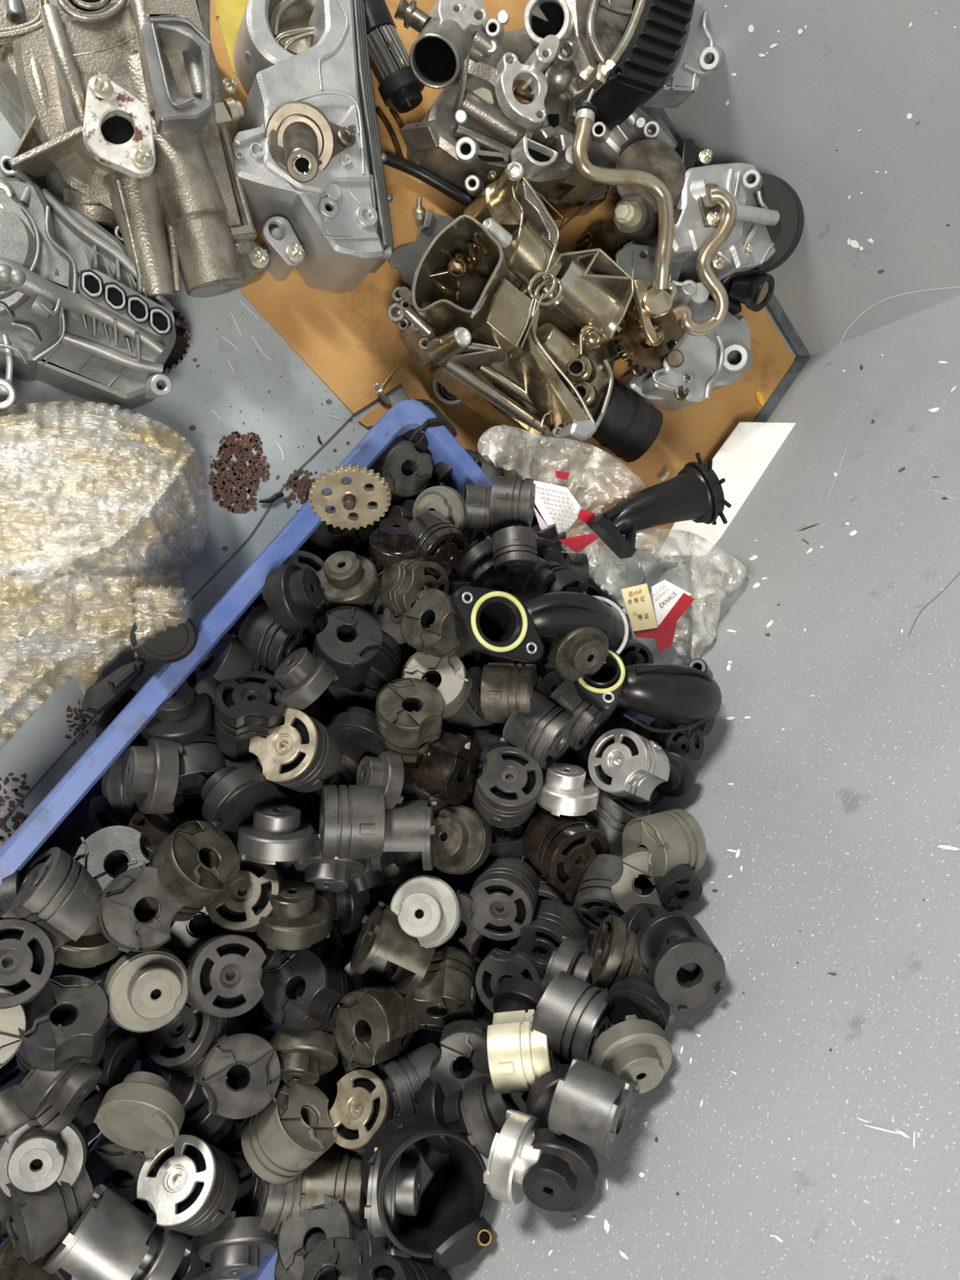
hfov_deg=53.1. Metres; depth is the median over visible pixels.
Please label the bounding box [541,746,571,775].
stepped base
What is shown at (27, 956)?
slotted piston
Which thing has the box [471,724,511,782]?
slotted piston
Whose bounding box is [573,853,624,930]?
slotted piston
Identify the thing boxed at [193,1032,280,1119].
slotted piston
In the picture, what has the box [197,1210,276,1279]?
stepped base
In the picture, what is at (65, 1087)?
stepped base
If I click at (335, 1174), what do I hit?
slotted piston
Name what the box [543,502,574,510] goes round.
print
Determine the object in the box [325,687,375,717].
slotted piston
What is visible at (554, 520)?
print
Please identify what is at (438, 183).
rod
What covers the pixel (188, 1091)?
stepped base
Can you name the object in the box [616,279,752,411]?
engine part
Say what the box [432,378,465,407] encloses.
ring
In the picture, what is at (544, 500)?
print
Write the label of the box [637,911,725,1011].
bridge piece
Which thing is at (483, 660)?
stepped base
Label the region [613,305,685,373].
gear
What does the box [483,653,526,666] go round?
stepped base
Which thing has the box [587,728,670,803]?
slotted piston
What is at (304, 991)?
slotted piston
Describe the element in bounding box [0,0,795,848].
floor
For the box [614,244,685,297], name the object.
plate
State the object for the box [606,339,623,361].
connector
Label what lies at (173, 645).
disc
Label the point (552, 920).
slotted piston
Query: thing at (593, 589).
stepped base
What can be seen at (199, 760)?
slotted piston
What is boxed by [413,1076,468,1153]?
stepped base
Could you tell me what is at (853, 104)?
wall
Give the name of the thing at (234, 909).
slotted piston
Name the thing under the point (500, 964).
slotted piston
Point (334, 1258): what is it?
slotted piston
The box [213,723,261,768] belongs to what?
slotted piston
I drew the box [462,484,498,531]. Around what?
slotted piston
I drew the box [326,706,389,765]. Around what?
stepped base
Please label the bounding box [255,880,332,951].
stepped base
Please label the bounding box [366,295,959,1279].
floor
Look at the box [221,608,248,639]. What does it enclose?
stepped base
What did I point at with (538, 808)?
stepped base
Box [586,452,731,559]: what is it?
hose elbow
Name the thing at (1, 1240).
stepped base
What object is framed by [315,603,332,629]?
stepped base
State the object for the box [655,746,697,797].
stepped base
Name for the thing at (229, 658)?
slotted piston
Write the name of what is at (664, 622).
plastic bag
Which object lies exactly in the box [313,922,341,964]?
slotted piston
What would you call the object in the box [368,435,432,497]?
slotted piston
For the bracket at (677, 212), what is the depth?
1.09 m
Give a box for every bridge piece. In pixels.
[350,900,435,994]
[370,800,437,870]
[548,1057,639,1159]
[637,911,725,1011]
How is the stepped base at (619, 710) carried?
in the plastic crate
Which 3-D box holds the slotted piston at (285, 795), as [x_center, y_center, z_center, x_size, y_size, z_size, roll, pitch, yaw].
[-0.180,0.132,0.823,0.061,0.074,0.076,-18,96,-25]
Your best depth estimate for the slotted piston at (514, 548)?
0.81 m
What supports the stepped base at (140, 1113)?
on the stepped base at (119, 1058)
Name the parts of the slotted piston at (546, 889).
slotted crown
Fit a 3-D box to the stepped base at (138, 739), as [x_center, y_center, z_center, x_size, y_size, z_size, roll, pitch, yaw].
[-0.261,0.076,0.802,0.060,0.054,0.058,44,71,-17]
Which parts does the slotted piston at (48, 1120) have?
plate, slotted crown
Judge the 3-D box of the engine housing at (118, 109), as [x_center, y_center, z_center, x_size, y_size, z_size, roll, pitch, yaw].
[-0.320,-0.459,0.882,0.222,0.164,0.292,-13,94,-25]
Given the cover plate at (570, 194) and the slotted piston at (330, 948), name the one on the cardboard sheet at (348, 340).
the cover plate at (570, 194)
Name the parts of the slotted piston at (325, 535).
plate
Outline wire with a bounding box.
[382,354,409,386]
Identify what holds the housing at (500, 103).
on the cardboard sheet at (348, 340)
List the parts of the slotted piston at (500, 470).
plate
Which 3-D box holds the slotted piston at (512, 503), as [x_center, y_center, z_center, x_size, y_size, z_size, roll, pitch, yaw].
[0.029,-0.120,0.838,0.051,0.054,0.041,10,84,-25]
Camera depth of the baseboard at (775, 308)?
1.31 m
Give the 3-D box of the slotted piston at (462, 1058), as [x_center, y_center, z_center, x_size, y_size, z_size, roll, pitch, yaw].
[-0.011,0.334,0.766,0.070,0.065,0.059,-4,90,-25]
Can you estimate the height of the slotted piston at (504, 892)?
0.068 m
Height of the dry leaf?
0.001 m
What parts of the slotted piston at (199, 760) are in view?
plate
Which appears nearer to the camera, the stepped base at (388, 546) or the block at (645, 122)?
the stepped base at (388, 546)
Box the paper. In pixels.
[213,0,248,75]
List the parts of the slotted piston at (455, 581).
plate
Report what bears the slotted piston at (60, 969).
in the plastic crate
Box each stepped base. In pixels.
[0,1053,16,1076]
[0,1119,88,1197]
[0,1220,3,1245]
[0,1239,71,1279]
[12,1056,102,1119]
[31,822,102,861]
[53,917,124,968]
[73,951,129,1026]
[74,1083,110,1142]
[84,1025,138,1098]
[93,1071,184,1157]
[101,742,142,817]
[103,946,188,1032]
[120,737,182,813]
[127,809,192,856]
[129,1225,192,1279]
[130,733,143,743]
[130,1031,153,1054]
[139,680,213,745]
[141,1056,207,1117]
[178,1100,233,1146]
[194,1262,241,1279]
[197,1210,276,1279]
[198,800,238,849]
[200,765,278,835]
[217,1117,248,1153]
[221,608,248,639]
[236,803,315,864]
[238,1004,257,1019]
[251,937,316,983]
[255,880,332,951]
[262,563,323,630]
[266,1028,339,1086]
[273,647,339,711]
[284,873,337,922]
[293,834,366,892]
[298,542,333,562]
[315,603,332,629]
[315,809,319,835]
[315,1077,350,1152]
[317,550,379,608]
[319,688,327,709]
[319,1031,344,1079]
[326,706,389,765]
[333,897,374,946]
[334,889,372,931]
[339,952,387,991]
[344,851,395,895]
[355,751,404,808]
[355,1229,412,1275]
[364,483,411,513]
[364,1146,421,1239]
[368,515,415,567]
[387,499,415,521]
[390,875,461,948]
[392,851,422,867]
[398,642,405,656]
[412,485,466,531]
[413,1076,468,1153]
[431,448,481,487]
[432,804,492,874]
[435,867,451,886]
[454,536,494,583]
[459,650,482,669]
[460,1075,522,1159]
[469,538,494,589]
[470,528,491,540]
[472,977,492,1024]
[474,652,493,668]
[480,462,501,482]
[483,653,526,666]
[483,1108,542,1205]
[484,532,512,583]
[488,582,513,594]
[492,977,541,1013]
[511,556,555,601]
[522,1128,598,1212]
[523,636,543,668]
[526,1063,569,1128]
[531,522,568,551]
[533,801,543,814]
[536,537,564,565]
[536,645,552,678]
[536,762,599,816]
[539,935,594,996]
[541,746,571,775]
[547,626,608,681]
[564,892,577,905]
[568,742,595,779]
[586,577,612,607]
[591,1014,672,1093]
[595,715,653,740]
[604,974,670,1031]
[610,706,631,716]
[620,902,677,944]
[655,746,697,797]
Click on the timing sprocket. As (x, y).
(350, 496)
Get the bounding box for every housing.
[0,0,270,299]
[231,0,393,293]
[232,0,317,93]
[386,161,634,450]
[394,0,610,196]
[411,213,511,333]
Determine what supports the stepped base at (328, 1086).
on the stepped base at (338, 1071)
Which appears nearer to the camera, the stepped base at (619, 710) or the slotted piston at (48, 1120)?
the slotted piston at (48, 1120)
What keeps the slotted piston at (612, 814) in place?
on the slotted piston at (655, 797)
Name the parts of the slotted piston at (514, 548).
plate, slotted crown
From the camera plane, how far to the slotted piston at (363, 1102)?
0.77 m
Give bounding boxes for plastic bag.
[477,424,640,537]
[558,524,746,663]
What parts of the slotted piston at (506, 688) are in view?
plate, slotted crown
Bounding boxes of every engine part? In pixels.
[0,155,176,409]
[560,0,725,131]
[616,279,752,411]
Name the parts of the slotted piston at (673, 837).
plate, slotted crown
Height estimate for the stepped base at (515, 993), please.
0.054 m
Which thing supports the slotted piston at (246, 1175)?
on the stepped base at (232, 1141)
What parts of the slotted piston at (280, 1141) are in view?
slotted crown, plate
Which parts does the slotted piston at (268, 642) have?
plate, slotted crown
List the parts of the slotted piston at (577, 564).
plate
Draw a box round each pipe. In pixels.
[408,17,472,88]
[571,88,677,344]
[667,183,737,336]
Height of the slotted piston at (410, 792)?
0.066 m
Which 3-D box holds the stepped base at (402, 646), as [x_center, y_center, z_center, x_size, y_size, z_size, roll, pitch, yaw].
[-0.096,0.002,0.875,0.049,0.052,0.054,3,87,-25]
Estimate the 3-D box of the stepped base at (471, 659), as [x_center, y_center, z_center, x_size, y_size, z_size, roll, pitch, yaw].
[-0.023,0.006,0.892,0.053,0.044,0.052,33,75,-21]
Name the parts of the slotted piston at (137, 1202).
plate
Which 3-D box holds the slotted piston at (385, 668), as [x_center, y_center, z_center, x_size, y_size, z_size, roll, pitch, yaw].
[-0.099,0.025,0.827,0.056,0.071,0.068,36,74,-20]
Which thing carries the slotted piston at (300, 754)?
on the slotted piston at (315, 709)
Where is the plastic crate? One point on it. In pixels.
(68, 802)
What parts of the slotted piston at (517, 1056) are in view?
plate, slotted crown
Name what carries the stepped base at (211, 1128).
on the slotted piston at (140, 1063)
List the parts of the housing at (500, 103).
lug arm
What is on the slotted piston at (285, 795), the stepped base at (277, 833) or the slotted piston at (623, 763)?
the stepped base at (277, 833)
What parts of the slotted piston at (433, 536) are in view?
plate, slotted crown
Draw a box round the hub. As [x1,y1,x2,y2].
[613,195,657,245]
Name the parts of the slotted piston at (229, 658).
plate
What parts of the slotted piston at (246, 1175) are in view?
plate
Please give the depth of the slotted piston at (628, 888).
0.74 m
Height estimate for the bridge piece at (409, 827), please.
0.073 m
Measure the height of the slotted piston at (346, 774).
0.064 m
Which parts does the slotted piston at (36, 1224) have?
plate, slotted crown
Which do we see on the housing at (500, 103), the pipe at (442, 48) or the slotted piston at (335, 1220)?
the pipe at (442, 48)
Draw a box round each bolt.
[373,382,390,404]
[412,196,425,223]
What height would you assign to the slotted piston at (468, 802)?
0.062 m
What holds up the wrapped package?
on the floor at (253, 413)
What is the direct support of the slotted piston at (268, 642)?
on the slotted piston at (319, 612)
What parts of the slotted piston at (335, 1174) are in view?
plate, slotted crown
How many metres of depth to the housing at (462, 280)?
0.98 m
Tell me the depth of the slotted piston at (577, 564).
0.92 m
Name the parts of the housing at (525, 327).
oil rail, long arm, triangular frame, oil bulb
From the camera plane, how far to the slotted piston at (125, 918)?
0.70 m
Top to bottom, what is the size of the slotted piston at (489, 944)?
0.063 m
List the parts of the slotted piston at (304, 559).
slotted crown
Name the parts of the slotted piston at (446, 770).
slotted crown, plate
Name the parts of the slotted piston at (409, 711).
plate, slotted crown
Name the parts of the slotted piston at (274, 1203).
slotted crown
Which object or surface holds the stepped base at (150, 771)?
on the slotted piston at (199, 760)
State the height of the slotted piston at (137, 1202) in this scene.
0.065 m
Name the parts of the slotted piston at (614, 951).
slotted crown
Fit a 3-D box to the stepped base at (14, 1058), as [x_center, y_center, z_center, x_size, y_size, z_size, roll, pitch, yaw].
[-0.352,0.341,0.738,0.059,0.058,0.056,17,81,-24]
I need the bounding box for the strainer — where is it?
[708,267,774,315]
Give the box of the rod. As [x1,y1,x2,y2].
[382,151,476,207]
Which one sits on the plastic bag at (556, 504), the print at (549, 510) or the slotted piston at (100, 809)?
the print at (549, 510)
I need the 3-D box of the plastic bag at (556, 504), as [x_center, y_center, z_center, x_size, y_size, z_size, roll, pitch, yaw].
[0.078,-0.167,0.934,0.158,0.042,0.123,46,71,-17]
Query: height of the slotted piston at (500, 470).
0.056 m
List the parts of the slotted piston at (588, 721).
plate, slotted crown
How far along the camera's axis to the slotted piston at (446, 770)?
0.79 m
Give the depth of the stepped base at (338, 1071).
0.85 m
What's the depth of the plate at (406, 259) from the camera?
1.07 m
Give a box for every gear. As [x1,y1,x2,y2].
[162,310,191,374]
[573,221,626,261]
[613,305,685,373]
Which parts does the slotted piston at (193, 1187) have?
plate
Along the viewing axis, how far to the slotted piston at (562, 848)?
0.78 m
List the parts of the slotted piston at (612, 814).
slotted crown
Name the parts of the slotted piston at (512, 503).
plate, slotted crown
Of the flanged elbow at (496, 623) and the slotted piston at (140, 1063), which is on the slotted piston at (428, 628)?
the flanged elbow at (496, 623)
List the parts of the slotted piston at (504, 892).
slotted crown, plate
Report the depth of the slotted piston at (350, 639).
0.78 m
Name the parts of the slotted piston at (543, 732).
plate, slotted crown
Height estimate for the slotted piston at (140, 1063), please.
0.070 m
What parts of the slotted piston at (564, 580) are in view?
plate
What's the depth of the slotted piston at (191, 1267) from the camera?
0.75 m
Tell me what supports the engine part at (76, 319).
on the floor at (253, 413)
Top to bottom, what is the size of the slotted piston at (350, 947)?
0.059 m
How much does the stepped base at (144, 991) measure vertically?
0.037 m
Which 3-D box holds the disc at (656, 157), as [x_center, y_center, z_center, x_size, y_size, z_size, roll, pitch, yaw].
[0.204,-0.541,1.153,0.158,0.139,0.081,-28,100,-24]
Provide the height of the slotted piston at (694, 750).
0.040 m
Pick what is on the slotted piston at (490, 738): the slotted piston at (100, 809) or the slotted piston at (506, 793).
the slotted piston at (506, 793)
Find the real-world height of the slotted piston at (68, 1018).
0.076 m
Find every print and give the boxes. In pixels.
[535,486,566,494]
[538,492,569,499]
[541,497,573,505]
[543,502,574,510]
[546,506,573,514]
[549,512,577,519]
[551,517,574,524]
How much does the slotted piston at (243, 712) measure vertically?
0.073 m
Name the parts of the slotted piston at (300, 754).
slotted crown, plate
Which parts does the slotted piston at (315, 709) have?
plate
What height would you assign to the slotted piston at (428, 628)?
0.064 m
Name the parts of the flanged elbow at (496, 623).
flange plate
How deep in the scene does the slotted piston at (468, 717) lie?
0.83 m
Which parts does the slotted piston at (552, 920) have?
slotted crown, plate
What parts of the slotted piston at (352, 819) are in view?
slotted crown, plate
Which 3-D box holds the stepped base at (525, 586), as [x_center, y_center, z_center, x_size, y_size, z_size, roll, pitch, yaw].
[0.046,-0.053,0.846,0.037,0.041,0.041,48,70,-16]
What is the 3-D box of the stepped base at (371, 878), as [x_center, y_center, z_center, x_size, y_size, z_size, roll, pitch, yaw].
[-0.100,0.196,0.828,0.059,0.060,0.039,-22,97,-24]
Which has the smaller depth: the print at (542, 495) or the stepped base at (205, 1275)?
the stepped base at (205, 1275)
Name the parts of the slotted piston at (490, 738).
plate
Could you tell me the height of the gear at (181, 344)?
0.041 m
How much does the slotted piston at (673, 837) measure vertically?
0.058 m
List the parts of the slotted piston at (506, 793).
plate, slotted crown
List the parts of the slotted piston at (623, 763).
slotted crown, plate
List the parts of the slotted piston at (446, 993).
plate, slotted crown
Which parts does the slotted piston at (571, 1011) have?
plate, slotted crown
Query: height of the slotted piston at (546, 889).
0.069 m
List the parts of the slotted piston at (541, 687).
plate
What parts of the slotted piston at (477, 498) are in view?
plate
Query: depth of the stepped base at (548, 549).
0.89 m
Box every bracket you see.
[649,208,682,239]
[675,138,704,171]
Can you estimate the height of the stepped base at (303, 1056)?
0.059 m
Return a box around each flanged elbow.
[360,1113,493,1269]
[450,586,628,663]
[573,648,721,733]
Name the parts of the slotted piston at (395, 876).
slotted crown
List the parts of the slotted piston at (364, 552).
slotted crown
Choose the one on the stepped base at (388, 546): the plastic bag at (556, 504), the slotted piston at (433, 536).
the slotted piston at (433, 536)
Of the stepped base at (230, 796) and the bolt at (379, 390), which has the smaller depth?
the stepped base at (230, 796)
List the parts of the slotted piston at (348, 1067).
plate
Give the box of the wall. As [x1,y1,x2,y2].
[662,0,959,355]
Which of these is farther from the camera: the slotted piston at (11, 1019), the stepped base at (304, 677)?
the stepped base at (304, 677)
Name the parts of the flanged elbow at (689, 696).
flange plate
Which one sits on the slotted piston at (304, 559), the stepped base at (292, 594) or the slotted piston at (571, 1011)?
the stepped base at (292, 594)
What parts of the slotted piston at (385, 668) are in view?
plate, slotted crown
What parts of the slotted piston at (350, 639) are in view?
slotted crown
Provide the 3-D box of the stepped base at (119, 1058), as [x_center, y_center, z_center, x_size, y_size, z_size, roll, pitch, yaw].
[-0.290,0.318,0.730,0.054,0.056,0.062,30,76,-21]
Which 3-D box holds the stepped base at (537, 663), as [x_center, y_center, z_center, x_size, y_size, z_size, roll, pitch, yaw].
[0.036,0.006,0.885,0.051,0.043,0.052,27,77,-22]
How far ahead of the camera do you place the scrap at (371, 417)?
1.06 m
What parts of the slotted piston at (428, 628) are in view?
plate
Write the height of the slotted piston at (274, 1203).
0.067 m
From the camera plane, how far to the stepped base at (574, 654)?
0.76 m
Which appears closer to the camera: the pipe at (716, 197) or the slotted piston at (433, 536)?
the slotted piston at (433, 536)
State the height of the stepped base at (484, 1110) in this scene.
0.054 m
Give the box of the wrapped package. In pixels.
[0,400,207,749]
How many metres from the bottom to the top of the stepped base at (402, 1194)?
0.056 m
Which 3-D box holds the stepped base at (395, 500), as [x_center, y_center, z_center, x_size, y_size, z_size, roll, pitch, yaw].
[-0.088,-0.145,0.906,0.047,0.046,0.050,8,85,-25]
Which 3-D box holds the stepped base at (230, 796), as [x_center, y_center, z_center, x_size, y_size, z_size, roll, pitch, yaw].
[-0.189,0.127,0.760,0.062,0.054,0.056,-8,91,-25]
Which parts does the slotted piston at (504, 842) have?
plate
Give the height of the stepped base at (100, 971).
0.061 m
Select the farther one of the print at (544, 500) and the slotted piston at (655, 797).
the print at (544, 500)
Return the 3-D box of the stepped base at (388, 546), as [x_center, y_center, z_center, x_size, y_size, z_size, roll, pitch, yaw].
[-0.072,-0.084,0.830,0.050,0.048,0.046,-15,94,-25]
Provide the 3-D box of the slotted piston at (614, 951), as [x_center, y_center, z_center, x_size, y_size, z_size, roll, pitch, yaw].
[0.109,0.237,0.715,0.057,0.064,0.052,25,78,-23]
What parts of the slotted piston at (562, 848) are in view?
plate, slotted crown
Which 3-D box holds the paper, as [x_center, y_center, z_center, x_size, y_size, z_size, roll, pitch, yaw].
[-0.245,-0.633,1.010,0.058,0.001,0.130,-16,95,-25]
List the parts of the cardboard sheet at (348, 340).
bolted bracket, rubber strip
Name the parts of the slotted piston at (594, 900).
slotted crown, plate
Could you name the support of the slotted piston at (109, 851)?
on the slotted piston at (100, 809)
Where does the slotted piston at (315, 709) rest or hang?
in the plastic crate
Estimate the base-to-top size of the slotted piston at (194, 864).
0.076 m
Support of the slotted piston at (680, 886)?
on the slotted piston at (628, 888)
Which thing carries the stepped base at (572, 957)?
on the slotted piston at (552, 920)
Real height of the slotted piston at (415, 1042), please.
0.070 m
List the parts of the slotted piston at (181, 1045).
slotted crown, plate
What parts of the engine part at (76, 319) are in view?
vacuum rail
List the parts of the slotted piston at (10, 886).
slotted crown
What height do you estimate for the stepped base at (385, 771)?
0.049 m
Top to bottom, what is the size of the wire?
0.004 m
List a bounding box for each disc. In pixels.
[129,617,197,663]
[615,138,685,213]
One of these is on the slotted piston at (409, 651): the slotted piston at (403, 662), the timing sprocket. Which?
the slotted piston at (403, 662)
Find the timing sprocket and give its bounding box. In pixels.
[308,464,391,529]
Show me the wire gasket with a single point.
(543, 197)
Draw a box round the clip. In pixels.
[657,470,669,482]
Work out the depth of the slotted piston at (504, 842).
0.81 m
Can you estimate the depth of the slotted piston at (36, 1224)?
0.67 m
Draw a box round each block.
[81,658,146,714]
[588,103,678,198]
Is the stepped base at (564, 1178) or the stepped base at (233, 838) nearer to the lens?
the stepped base at (564, 1178)
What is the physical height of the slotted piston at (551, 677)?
0.063 m
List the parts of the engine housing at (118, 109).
edge rail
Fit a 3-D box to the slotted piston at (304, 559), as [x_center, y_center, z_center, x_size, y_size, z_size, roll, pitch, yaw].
[-0.161,-0.045,0.840,0.053,0.059,0.064,4,86,-25]
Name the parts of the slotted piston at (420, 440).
plate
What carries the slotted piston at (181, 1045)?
in the plastic crate
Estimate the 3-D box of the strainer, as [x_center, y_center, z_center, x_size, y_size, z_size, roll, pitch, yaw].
[0.317,-0.437,1.207,0.077,0.102,0.051,31,76,-21]
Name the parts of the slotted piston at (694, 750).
slotted crown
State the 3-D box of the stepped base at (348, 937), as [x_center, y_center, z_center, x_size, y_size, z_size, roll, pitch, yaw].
[-0.125,0.254,0.877,0.060,0.058,0.051,21,79,-23]
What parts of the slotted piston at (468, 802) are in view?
plate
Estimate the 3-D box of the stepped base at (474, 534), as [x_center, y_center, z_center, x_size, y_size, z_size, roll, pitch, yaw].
[0.006,-0.110,0.933,0.034,0.049,0.048,-10,92,-25]
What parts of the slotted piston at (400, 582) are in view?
plate, slotted crown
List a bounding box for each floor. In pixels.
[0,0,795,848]
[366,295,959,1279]
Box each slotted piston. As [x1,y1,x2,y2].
[0,846,102,952]
[0,859,31,919]
[0,918,54,1008]
[0,986,26,1068]
[0,1059,85,1143]
[0,1165,96,1263]
[16,974,108,1074]
[41,1183,156,1279]
[49,963,77,977]
[73,825,151,891]
[84,1132,157,1203]
[87,1136,147,1207]
[88,795,132,827]
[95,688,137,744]
[97,862,186,952]
[130,1044,150,1073]
[136,1133,238,1235]
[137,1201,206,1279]
[144,820,239,921]
[146,1004,244,1076]
[160,943,191,1006]
[165,906,231,949]
[172,723,227,808]
[182,932,266,1017]
[186,632,271,706]
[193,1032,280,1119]
[201,1144,259,1235]
[204,857,287,937]
[213,671,286,759]
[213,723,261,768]
[236,602,319,673]
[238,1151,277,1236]
[240,1079,337,1184]
[248,707,342,792]
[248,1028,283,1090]
[252,589,324,622]
[254,1170,304,1234]
[260,948,352,1033]
[264,550,324,608]
[274,783,305,812]
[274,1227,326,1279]
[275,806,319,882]
[276,1195,368,1279]
[300,1150,367,1229]
[301,697,327,724]
[301,1236,358,1279]
[304,480,357,548]
[312,605,382,687]
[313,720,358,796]
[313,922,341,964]
[319,784,385,859]
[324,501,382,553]
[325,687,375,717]
[328,631,401,709]
[328,1069,395,1155]
[333,982,422,1067]
[339,1044,410,1075]
[344,903,377,952]
[356,544,382,579]
[356,1253,451,1279]
[359,595,405,644]
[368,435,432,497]
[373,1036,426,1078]
[375,558,448,616]
[375,677,444,762]
[375,862,438,906]
[377,1042,439,1116]
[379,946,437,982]
[395,658,408,679]
[400,585,469,658]
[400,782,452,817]
[401,399,457,467]
[401,642,416,660]
[401,651,471,718]
[403,729,482,805]
[403,946,475,1031]
[405,510,469,577]
[429,1015,491,1096]
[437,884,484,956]
[441,666,496,736]
[448,565,484,595]
[461,787,475,809]
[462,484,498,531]
[469,856,539,941]
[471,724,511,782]
[472,746,542,828]
[474,449,505,475]
[475,936,516,960]
[475,940,545,1013]
[480,662,537,723]
[481,811,537,871]
[486,1008,557,1093]
[489,475,535,527]
[492,525,537,577]
[502,675,552,726]
[502,689,574,768]
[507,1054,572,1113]
[510,897,589,971]
[518,808,609,893]
[530,503,545,527]
[530,970,613,1063]
[534,869,545,877]
[536,872,568,904]
[541,667,565,691]
[542,634,555,637]
[542,637,554,644]
[545,560,585,593]
[547,679,613,750]
[562,552,588,593]
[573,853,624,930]
[581,786,651,856]
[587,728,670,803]
[588,914,667,991]
[610,845,675,912]
[618,637,653,666]
[622,808,706,885]
[626,619,632,637]
[644,787,664,807]
[649,718,704,759]
[653,863,702,910]
[679,716,715,743]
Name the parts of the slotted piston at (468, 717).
plate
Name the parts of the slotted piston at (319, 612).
plate, slotted crown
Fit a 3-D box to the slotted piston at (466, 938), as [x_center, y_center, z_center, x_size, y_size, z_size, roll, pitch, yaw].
[-0.014,0.242,0.826,0.070,0.071,0.059,10,84,-25]
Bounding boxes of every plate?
[387,210,453,287]
[538,161,608,219]
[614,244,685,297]
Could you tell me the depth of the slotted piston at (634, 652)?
0.85 m
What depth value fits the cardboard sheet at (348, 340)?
1.09 m
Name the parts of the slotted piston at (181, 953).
plate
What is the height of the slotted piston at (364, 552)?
0.058 m
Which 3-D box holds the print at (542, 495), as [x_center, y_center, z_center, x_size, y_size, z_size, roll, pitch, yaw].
[0.071,-0.138,0.920,0.035,0.001,0.001,8,85,-25]
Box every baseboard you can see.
[622,355,809,622]
[653,106,810,356]
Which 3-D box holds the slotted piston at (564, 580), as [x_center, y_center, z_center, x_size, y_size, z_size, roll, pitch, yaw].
[0.067,-0.045,0.862,0.043,0.050,0.050,-30,101,-23]
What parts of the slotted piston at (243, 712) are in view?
plate, slotted crown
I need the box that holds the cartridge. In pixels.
[362,0,424,113]
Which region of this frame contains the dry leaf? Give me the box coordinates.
[755,391,764,406]
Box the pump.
[623,149,804,283]
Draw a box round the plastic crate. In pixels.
[0,399,651,1279]
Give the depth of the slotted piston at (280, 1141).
0.74 m
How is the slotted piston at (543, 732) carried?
on the slotted piston at (541, 687)
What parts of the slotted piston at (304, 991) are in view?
plate, slotted crown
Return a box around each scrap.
[258,492,284,502]
[358,401,393,427]
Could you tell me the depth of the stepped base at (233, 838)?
0.78 m
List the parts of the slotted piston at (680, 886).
plate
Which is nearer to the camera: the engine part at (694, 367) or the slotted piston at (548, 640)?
the slotted piston at (548, 640)
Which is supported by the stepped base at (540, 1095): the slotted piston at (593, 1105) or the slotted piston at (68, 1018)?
the slotted piston at (593, 1105)
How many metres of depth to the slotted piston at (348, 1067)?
0.79 m
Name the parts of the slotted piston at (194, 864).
slotted crown, plate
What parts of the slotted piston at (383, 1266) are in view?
slotted crown, plate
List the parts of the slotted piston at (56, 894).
slotted crown, plate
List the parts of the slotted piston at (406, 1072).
slotted crown, plate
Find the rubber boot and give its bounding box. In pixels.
[591,381,662,462]
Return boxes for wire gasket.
[531,185,608,231]
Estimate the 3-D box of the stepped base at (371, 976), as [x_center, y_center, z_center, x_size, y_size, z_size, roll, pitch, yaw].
[-0.094,0.291,0.817,0.059,0.044,0.058,-21,97,-25]
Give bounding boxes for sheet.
[209,0,795,549]
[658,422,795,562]
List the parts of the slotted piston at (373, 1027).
plate, slotted crown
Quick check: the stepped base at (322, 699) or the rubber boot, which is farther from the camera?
the rubber boot
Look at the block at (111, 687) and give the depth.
0.79 m

